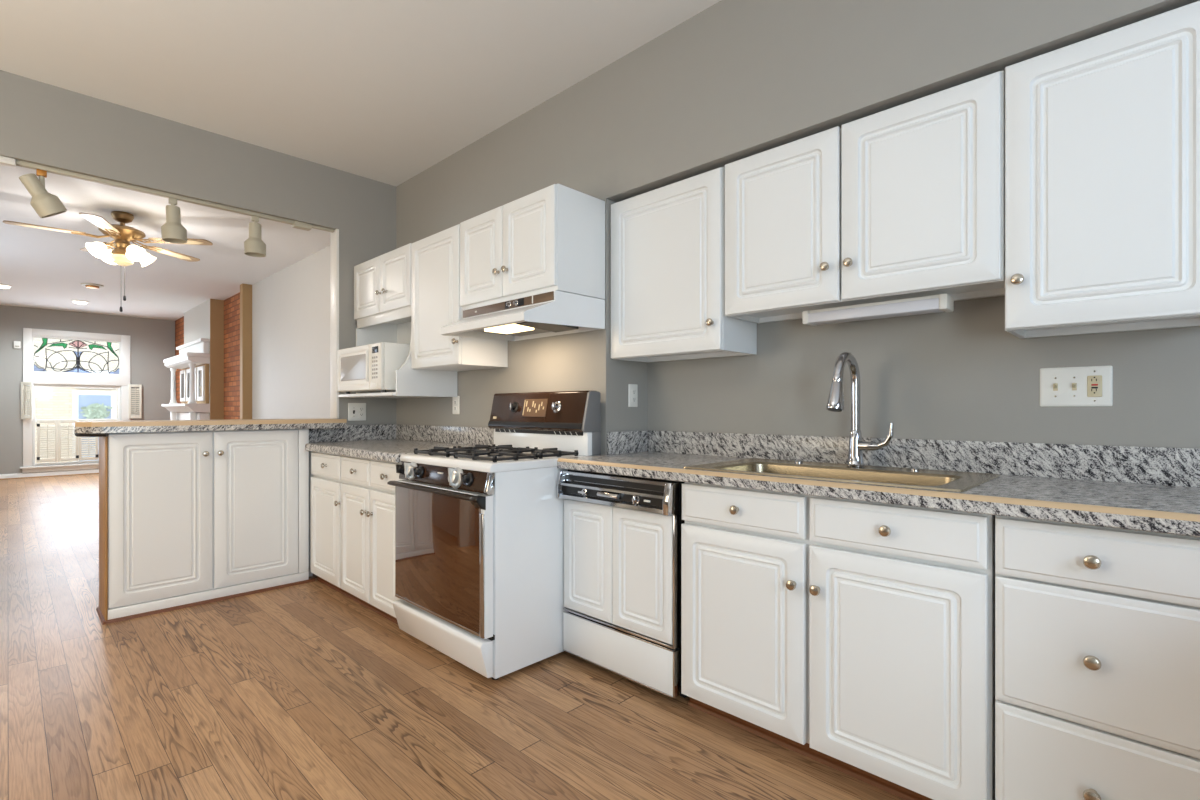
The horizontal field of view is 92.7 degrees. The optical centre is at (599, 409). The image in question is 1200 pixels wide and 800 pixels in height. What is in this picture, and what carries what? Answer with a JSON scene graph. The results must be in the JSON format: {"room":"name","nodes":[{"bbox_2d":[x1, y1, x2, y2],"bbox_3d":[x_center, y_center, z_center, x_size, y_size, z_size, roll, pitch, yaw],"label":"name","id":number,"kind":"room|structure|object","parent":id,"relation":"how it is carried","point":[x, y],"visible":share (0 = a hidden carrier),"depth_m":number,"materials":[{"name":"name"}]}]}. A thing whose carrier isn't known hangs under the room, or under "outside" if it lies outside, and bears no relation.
{"room":"kitchen","nodes":[
{"label":"kitchen","id":0,"kind":"room"},
{"bbox_2d":[0,305,174,473],"bbox_3d":[-9.473,-0.283,9.912,0.200,2.867,4.300,0,0,44],"label":"wall","id":1,"kind":"structure","parent":0,"point":[152,341],"depth_m":10.03,"materials":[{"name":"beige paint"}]},
{"bbox_2d":[14,341,20,348],"bbox_3d":[-9.690,-1.075,9.511,0.043,0.120,0.080,0,0,44],"label":"box","id":2,"kind":"object","parent":1,"relation":"attached to","point":[17,344],"visible":1,"depth_m":9.50,"materials":[{"name":"white plastic"}]},
{"bbox_2d":[0,469,98,479],"bbox_3d":[-9.549,1.107,9.674,0.022,0.085,3.850,0,0,44],"label":"baseboard","id":3,"kind":"structure","parent":1,"relation":"attached to","point":[35,474],"depth_m":9.78,"materials":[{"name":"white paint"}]},
{"bbox_2d":[20,328,129,472],"bbox_3d":[-9.182,-0.152,10.077,0.150,2.425,1.460,0,0,44],"label":"window","id":4,"kind":"structure","parent":1,"relation":"in","point":[121,381],"depth_m":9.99,"materials":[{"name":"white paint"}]},
{"bbox_2d":[21,382,32,418],"bbox_3d":[-9.569,-0.147,9.547,0.165,0.625,0.041,0,0,-8],"label":"window shutter","id":5,"kind":"object","parent":4,"relation":"attached to","point":[25,395],"visible":1,"depth_m":9.54,"materials":[{"name":"beige paint"}]},
{"bbox_2d":[37,420,57,462],"bbox_3d":[-9.446,0.542,9.775,0.041,0.715,0.260,0,0,44],"label":"window shutter","id":6,"kind":"object","parent":4,"relation":"attached to","point":[49,435],"visible":1,"depth_m":9.77,"materials":[{"name":"beige paint"}]},
{"bbox_2d":[58,420,78,461],"bbox_3d":[-9.260,0.542,9.969,0.041,0.715,0.263,0,0,44],"label":"window shutter","id":7,"kind":"object","parent":4,"relation":"attached to","point":[68,428],"visible":0.8,"depth_m":9.95,"materials":[{"name":"beige paint"}]},
{"bbox_2d":[79,420,98,460],"bbox_3d":[-9.078,0.542,10.157,0.041,0.715,0.260,0,0,44],"label":"window shutter","id":8,"kind":"object","parent":4,"relation":"attached to","point":[88,449],"visible":0.7,"depth_m":10.15,"materials":[{"name":"beige paint"}]},
{"bbox_2d":[129,384,141,417],"bbox_3d":[-8.611,-0.150,10.597,0.041,0.630,0.187,0,0,44],"label":"window shutter","id":9,"kind":"object","parent":1,"relation":"attached to","point":[133,413],"visible":1,"depth_m":10.59,"materials":[{"name":"beige paint"}]},
{"bbox_2d":[79,403,112,418],"bbox_3d":[-14.135,0.077,16.061,0.140,0.542,0.723,0,0,44],"label":"bush","id":10,"kind":"object","parent":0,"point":[92,411],"visible":0.94,"depth_m":16.08,"materials":[{"name":"green plant"}]},
{"bbox_2d":[175,316,183,403],"bbox_3d":[-7.632,-0.283,10.811,1.200,2.867,0.450,0,0,44],"label":"wall","id":11,"kind":"structure","parent":0,"point":[179,323],"depth_m":10.85,"materials":[{"name":"red brick"}]},
{"bbox_2d":[184,299,209,419],"bbox_3d":[-6.546,-0.283,9.713,1.888,2.867,0.520,0,0,44],"label":"wall","id":12,"kind":"structure","parent":0,"point":[197,319],"depth_m":9.41,"materials":[{"name":"paint"}]},
{"bbox_2d":[0,70,395,424],"bbox_3d":[-2.671,-0.283,3.345,0.110,2.867,4.300,0,0,44],"label":"wall","id":13,"kind":"structure","parent":0,"point":[41,123],"depth_m":3.51,"materials":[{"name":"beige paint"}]},
{"bbox_2d":[0,156,333,256],"bbox_3d":[-2.526,-1.151,3.487,0.132,0.277,1.748,0,0,44],"label":"track light","id":14,"kind":"object","parent":13,"relation":"attached to","point":[4,161],"depth_m":3.38,"materials":[{"name":"beige metal"}]},
{"bbox_2d":[330,229,338,418],"bbox_3d":[-1.915,-0.613,4.128,0.119,1.355,0.018,0,0,44],"label":"trim","id":15,"kind":"structure","parent":13,"relation":"attached to","point":[334,237],"depth_m":4.11,"materials":[{"name":"white paint"}]},
{"bbox_2d":[348,403,365,420],"bbox_3d":[-1.772,0.017,4.183,0.023,0.130,0.132,0,0,44],"label":"outlet","id":16,"kind":"object","parent":13,"relation":"attached to","point":[356,411],"visible":1,"depth_m":4.18,"materials":[{"name":"white plastic"}]},
{"bbox_2d":[210,299,223,419],"bbox_3d":[-5.862,-0.283,9.053,0.012,2.867,0.520,0,0,44],"label":"wall","id":17,"kind":"structure","parent":0,"point":[216,306],"depth_m":8.92,"materials":[{"name":"beige paint"}]},
{"bbox_2d":[224,292,239,419],"bbox_3d":[-5.271,-0.283,8.607,1.460,2.867,0.340,0,0,44],"label":"brick wall","id":18,"kind":"structure","parent":0,"point":[231,304],"depth_m":8.64,"materials":[{"name":"brick"}]},
{"bbox_2d":[240,284,251,418],"bbox_3d":[-4.750,-0.283,8.008,0.120,2.867,0.478,0,0,44],"label":"wall pier","id":19,"kind":"object","parent":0,"point":[245,289],"visible":0.21,"depth_m":7.83,"materials":[{"name":"beige paint"}]},
{"bbox_2d":[252,245,332,418],"bbox_3d":[-3.004,-0.283,6.404,4.620,2.867,0.360,0,0,44],"label":"wall","id":20,"kind":"structure","parent":0,"point":[291,306],"depth_m":6.76,"materials":[{"name":"paint"}]},
{"bbox_2d":[0,0,720,320],"bbox_3d":[-3.987,-1.767,4.545,15.850,0.100,4.500,0,0,44],"label":"ceiling","id":21,"kind":"structure","parent":0,"point":[384,91],"depth_m":3.02,"materials":[{"name":"paint"}]},
{"bbox_2d":[0,283,12,288],"bbox_3d":[-8.242,-1.694,7.876,0.220,0.046,0.220,0,0,44],"label":"ceiling light","id":22,"kind":"object","parent":21,"relation":"attached to","point":[2,286],"visible":1,"depth_m":7.86,"materials":[{"name":"white glass"}]},
{"bbox_2d":[71,300,88,303],"bbox_3d":[-8.224,-1.694,9.047,0.220,0.046,0.220,0,0,44],"label":"ceiling light","id":23,"kind":"object","parent":21,"relation":"attached to","point":[73,301],"visible":1,"depth_m":9.00,"materials":[{"name":"white paint"}]},
{"bbox_2d":[81,283,103,288],"bbox_3d":[-6.990,-1.692,7.877,0.240,0.050,0.240,0,0,44],"label":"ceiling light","id":24,"kind":"object","parent":21,"relation":"attached to","point":[88,285],"visible":1,"depth_m":7.83,"materials":[{"name":"plastic"}]},
{"bbox_2d":[3,211,212,311],"bbox_3d":[-4.231,-1.284,4.994,1.394,0.865,1.363,0,0,44],"label":"ceiling fan","id":25,"kind":"object","parent":21,"relation":"hanging from","point":[124,254],"visible":0.99,"depth_m":4.97,"materials":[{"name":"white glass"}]},
{"bbox_2d":[0,474,904,799],"bbox_3d":[-3.987,1.210,4.545,15.850,0.120,4.500,0,0,44],"label":"floor","id":26,"kind":"structure","parent":0,"point":[305,691],"depth_m":2.16,"materials":[{"name":"brown wood"}]},
{"bbox_2d":[162,338,209,419],"bbox_3d":[-6.834,0.025,9.406,1.900,2.250,0.318,0,0,44],"label":"fireplace mantel","id":27,"kind":"object","parent":26,"relation":"on","point":[193,359],"visible":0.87,"depth_m":9.04,"materials":[{"name":"white paint"}]},
{"bbox_2d":[181,374,183,397],"bbox_3d":[-7.234,-0.410,9.928,0.280,0.420,0.006,0,0,44],"label":"mirror","id":28,"kind":"object","parent":27,"relation":"attached to","point":[182,375],"depth_m":9.95,"materials":[{"name":"clear glass"}]},
{"bbox_2d":[162,404,209,412],"bbox_3d":[-6.834,-0.020,9.406,1.900,0.140,0.318,0,0,44],"label":"mantel shelf","id":29,"kind":"object","parent":27,"relation":"attached to","point":[173,408],"depth_m":8.86,"materials":[{"name":"white paint"}]},
{"bbox_2d":[188,372,189,397],"bbox_3d":[-6.766,-0.410,9.476,0.580,0.420,0.006,0,0,44],"label":"mirror","id":30,"kind":"object","parent":27,"relation":"attached to","point":[188,372],"depth_m":9.62,"materials":[{"name":"clear glass"}]},
{"bbox_2d":[199,370,201,396],"bbox_3d":[-6.292,-0.410,9.018,0.260,0.420,0.006,0,0,44],"label":"mirror","id":31,"kind":"object","parent":27,"relation":"attached to","point":[200,371],"depth_m":9.02,"materials":[{"name":"clear glass"}]},
{"bbox_2d":[96,429,314,624],"bbox_3d":[-2.320,0.640,3.628,0.342,1.020,1.293,0,0,44],"label":"base cabinet","id":32,"kind":"object","parent":26,"relation":"on","point":[187,518],"visible":0.95,"depth_m":3.37,"materials":[{"name":"white wood"}]},
{"bbox_2d":[74,418,346,436],"bbox_3d":[-2.393,0.106,3.615,0.455,0.078,1.381,0,0,44],"label":"countertop","id":33,"kind":"structure","parent":32,"relation":"on","point":[81,428],"depth_m":3.35,"materials":[{"name":"stone"}]},
{"bbox_2d":[309,451,349,596],"bbox_3d":[-1.577,0.714,3.905,0.636,0.872,0.692,0,0,44],"label":"base cabinet","id":34,"kind":"object","parent":26,"relation":"on","point":[325,481],"visible":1,"depth_m":3.64,"materials":[{"name":"white wood"}]},
{"bbox_2d":[341,456,403,624],"bbox_3d":[-1.080,0.714,3.426,0.784,0.872,0.692,0,0,44],"label":"base cabinet","id":35,"kind":"object","parent":26,"relation":"on","point":[367,500],"visible":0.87,"depth_m":3.20,"materials":[{"name":"white wood"}]},
{"bbox_2d":[305,424,493,462],"bbox_3d":[-1.294,0.193,3.643,1.410,0.159,0.711,0,0,44],"label":"countertop","id":36,"kind":"structure","parent":35,"relation":"on","point":[386,442],"depth_m":3.85,"materials":[{"name":"stone"}]},
{"bbox_2d":[387,391,600,679],"bbox_3d":[-0.532,0.528,2.853,0.792,1.243,0.727,0,0,44],"label":"gas range","id":37,"kind":"object","parent":26,"relation":"on","point":[479,529],"visible":1,"depth_m":2.58,"materials":[{"name":"white metal"}]},
{"bbox_2d":[400,449,593,472],"bbox_3d":[-0.512,0.244,2.867,0.784,0.036,0.646,0,0,44],"label":"cooktop","id":38,"kind":"object","parent":37,"relation":"in","point":[462,462],"depth_m":2.60,"materials":[{"name":"white metal"}]},
{"bbox_2d":[556,470,686,697],"bbox_3d":[0.249,0.714,2.622,0.640,0.873,0.642,0,0,44],"label":"dishwasher","id":39,"kind":"object","parent":26,"relation":"on","point":[622,608],"visible":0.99,"depth_m":2.38,"materials":[{"name":"white metal"}]},
{"bbox_2d":[681,482,994,799],"bbox_3d":[0.858,0.714,2.044,0.993,0.872,0.627,0,0,44],"label":"base cabinet","id":40,"kind":"object","parent":26,"relation":"on","point":[854,638],"visible":0.98,"depth_m":1.75,"materials":[{"name":"white wood"}]},
{"bbox_2d":[995,515,1199,799],"bbox_3d":[1.364,0.714,1.556,0.399,0.872,0.627,0,0,44],"label":"base cabinet","id":41,"kind":"object","parent":26,"relation":"on","point":[1097,628],"visible":1,"depth_m":1.35,"materials":[{"name":"white wood"}]},
{"bbox_3d":[1.554,0.714,0.779,0.946,0.872,1.480,0,0,44],"label":"base cabinet","id":42,"kind":"object","parent":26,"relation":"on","visible":0},
{"bbox_2d":[557,430,1199,536],"bbox_3d":[0.819,0.193,1.494,3.037,0.159,1.528,0,0,44],"label":"countertop","id":43,"kind":"structure","parent":42,"relation":"on","point":[1149,489],"depth_m":1.83,"materials":[{"name":"stone"}]},
{"bbox_2d":[684,458,999,491],"bbox_3d":[0.839,0.304,2.071,0.930,0.195,0.545,0,0,44],"label":"sink","id":44,"kind":"object","parent":43,"relation":"in","point":[914,477],"visible":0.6,"depth_m":2.10,"materials":[{"name":"silver metal"}]},
{"bbox_2d":[826,352,893,466],"bbox_3d":[0.964,0.001,2.115,0.173,0.435,0.262,0,0,44],"label":"faucet","id":45,"kind":"object","parent":43,"relation":"on","point":[835,403],"visible":1,"depth_m":2.19,"materials":[{"name":"silver metal"}]},
{"bbox_2d":[396,0,1198,454],"bbox_3d":[0.783,-0.283,2.567,5.940,2.867,0.620,0,0,44],"label":"wall","id":46,"kind":"structure","parent":0,"point":[735,80],"depth_m":2.50,"materials":[{"name":"grey paint"}]},
{"bbox_2d":[338,243,456,397],"bbox_3d":[-1.407,-0.563,3.937,0.851,0.958,0.445,0,0,44],"label":"upper cabinet","id":47,"kind":"object","parent":46,"relation":"attached to","point":[382,283],"visible":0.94,"depth_m":3.79,"materials":[{"name":"white wood"}]},
{"bbox_2d":[337,342,409,393],"bbox_3d":[-1.468,-0.263,3.897,0.675,0.310,0.403,0,0,44],"label":"microwave","id":48,"kind":"object","parent":47,"relation":"on","point":[372,368],"visible":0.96,"depth_m":3.64,"materials":[{"name":"white plastic"}]},
{"bbox_2d":[338,392,433,397],"bbox_3d":[-1.414,-0.097,3.943,0.832,0.021,0.445,0,0,44],"label":"shelf","id":49,"kind":"object","parent":47,"relation":"attached to","point":[358,394],"depth_m":3.76,"materials":[{"name":"white wood"}]},
{"bbox_2d":[309,424,493,445],"bbox_3d":[-1.275,0.169,3.662,1.410,0.112,0.657,0,0,44],"label":"backsplash","id":50,"kind":"structure","parent":46,"relation":"attached to","point":[445,434],"depth_m":4.03,"materials":[{"name":"stone"}]},
{"bbox_2d":[452,396,459,413],"bbox_3d":[-0.963,-0.029,3.817,0.082,0.122,0.010,0,0,44],"label":"outlet plate","id":51,"kind":"object","parent":46,"relation":"attached to","point":[455,400],"visible":0.95,"depth_m":3.81,"materials":[{"name":"white plastic"}]},
{"bbox_2d":[411,224,507,371],"bbox_3d":[-0.875,-0.644,3.476,0.548,0.784,0.369,0,0,44],"label":"upper cabinet","id":52,"kind":"object","parent":46,"relation":"attached to","point":[435,259],"visible":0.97,"depth_m":3.35,"materials":[{"name":"white wood"}]},
{"bbox_2d":[460,184,604,309],"bbox_3d":[-0.390,-0.797,3.007,0.798,0.490,0.369,0,0,44],"label":"upper cabinet","id":53,"kind":"object","parent":46,"relation":"attached to","point":[552,237],"visible":0.99,"depth_m":2.79,"materials":[{"name":"white wood"}]},
{"bbox_2d":[441,290,604,340],"bbox_3d":[-0.429,-0.467,2.943,0.764,0.162,0.513,0,0,44],"label":"range hood","id":54,"kind":"object","parent":53,"relation":"attached to","point":[554,312],"visible":1,"depth_m":2.79,"materials":[{"name":"white metal"}]},
{"bbox_2d":[628,384,637,406],"bbox_3d":[0.176,-0.073,3.008,0.010,0.120,0.072,0,0,44],"label":"outlet plate","id":55,"kind":"object","parent":46,"relation":"attached to","point":[632,388],"visible":1,"depth_m":3.00,"materials":[{"name":"white plastic"}]},
{"bbox_2d":[607,430,1199,486],"bbox_3d":[1.238,0.169,1.927,3.036,0.112,0.323,0,0,44],"label":"backsplash","id":56,"kind":"structure","parent":46,"relation":"attached to","point":[1170,466],"depth_m":2.06,"materials":[{"name":"stone"}]},
{"bbox_2d":[648,296,1199,447],"bbox_3d":[1.697,0.046,1.913,3.717,2.207,0.290,0,0,44],"label":"wall","id":57,"kind":"structure","parent":0,"point":[958,374],"depth_m":2.13,"materials":[{"name":"grey paint"}]},
{"bbox_2d":[611,167,756,362],"bbox_3d":[0.375,-0.645,2.748,0.646,0.782,0.338,0,0,44],"label":"upper cabinet","id":58,"kind":"object","parent":57,"relation":"attached to","point":[668,242],"visible":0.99,"depth_m":2.62,"materials":[{"name":"white wood"}]},
{"bbox_2d":[725,70,1004,323],"bbox_3d":[0.966,-0.718,2.177,0.978,0.644,0.338,0,0,44],"label":"upper cabinet","id":59,"kind":"object","parent":57,"relation":"attached to","point":[906,200],"visible":1,"depth_m":2.01,"materials":[{"name":"white wood"}]},
{"bbox_2d":[803,293,953,325],"bbox_3d":[1.028,-0.369,2.151,0.510,0.054,0.098,0,0,44],"label":"light","id":60,"kind":"object","parent":59,"relation":"attached to","point":[941,302],"visible":1,"depth_m":2.09,"materials":[{"name":"white plastic"}]},
{"bbox_2d":[1040,366,1112,406],"bbox_3d":[1.537,-0.074,1.852,0.182,0.128,0.023,0,0,44],"label":"switch plate","id":61,"kind":"object","parent":57,"relation":"attached to","point":[1090,385],"visible":1,"depth_m":1.85,"materials":[{"name":"white plastic"}]},
{"bbox_2d":[1087,375,1101,396],"bbox_3d":[1.575,-0.074,1.821,0.036,0.068,0.005,0,0,44],"label":"outlet","id":62,"kind":"object","parent":61,"relation":"attached to","point":[1094,382],"depth_m":1.82,"materials":[{"name":"beige plastic"}]},
{"bbox_2d":[1005,0,1199,338],"bbox_3d":[1.489,-0.644,1.672,0.470,0.804,0.338,0,0,44],"label":"upper cabinet","id":63,"kind":"object","parent":57,"relation":"attached to","point":[1102,131],"visible":1,"depth_m":1.58,"materials":[{"name":"white wood"}]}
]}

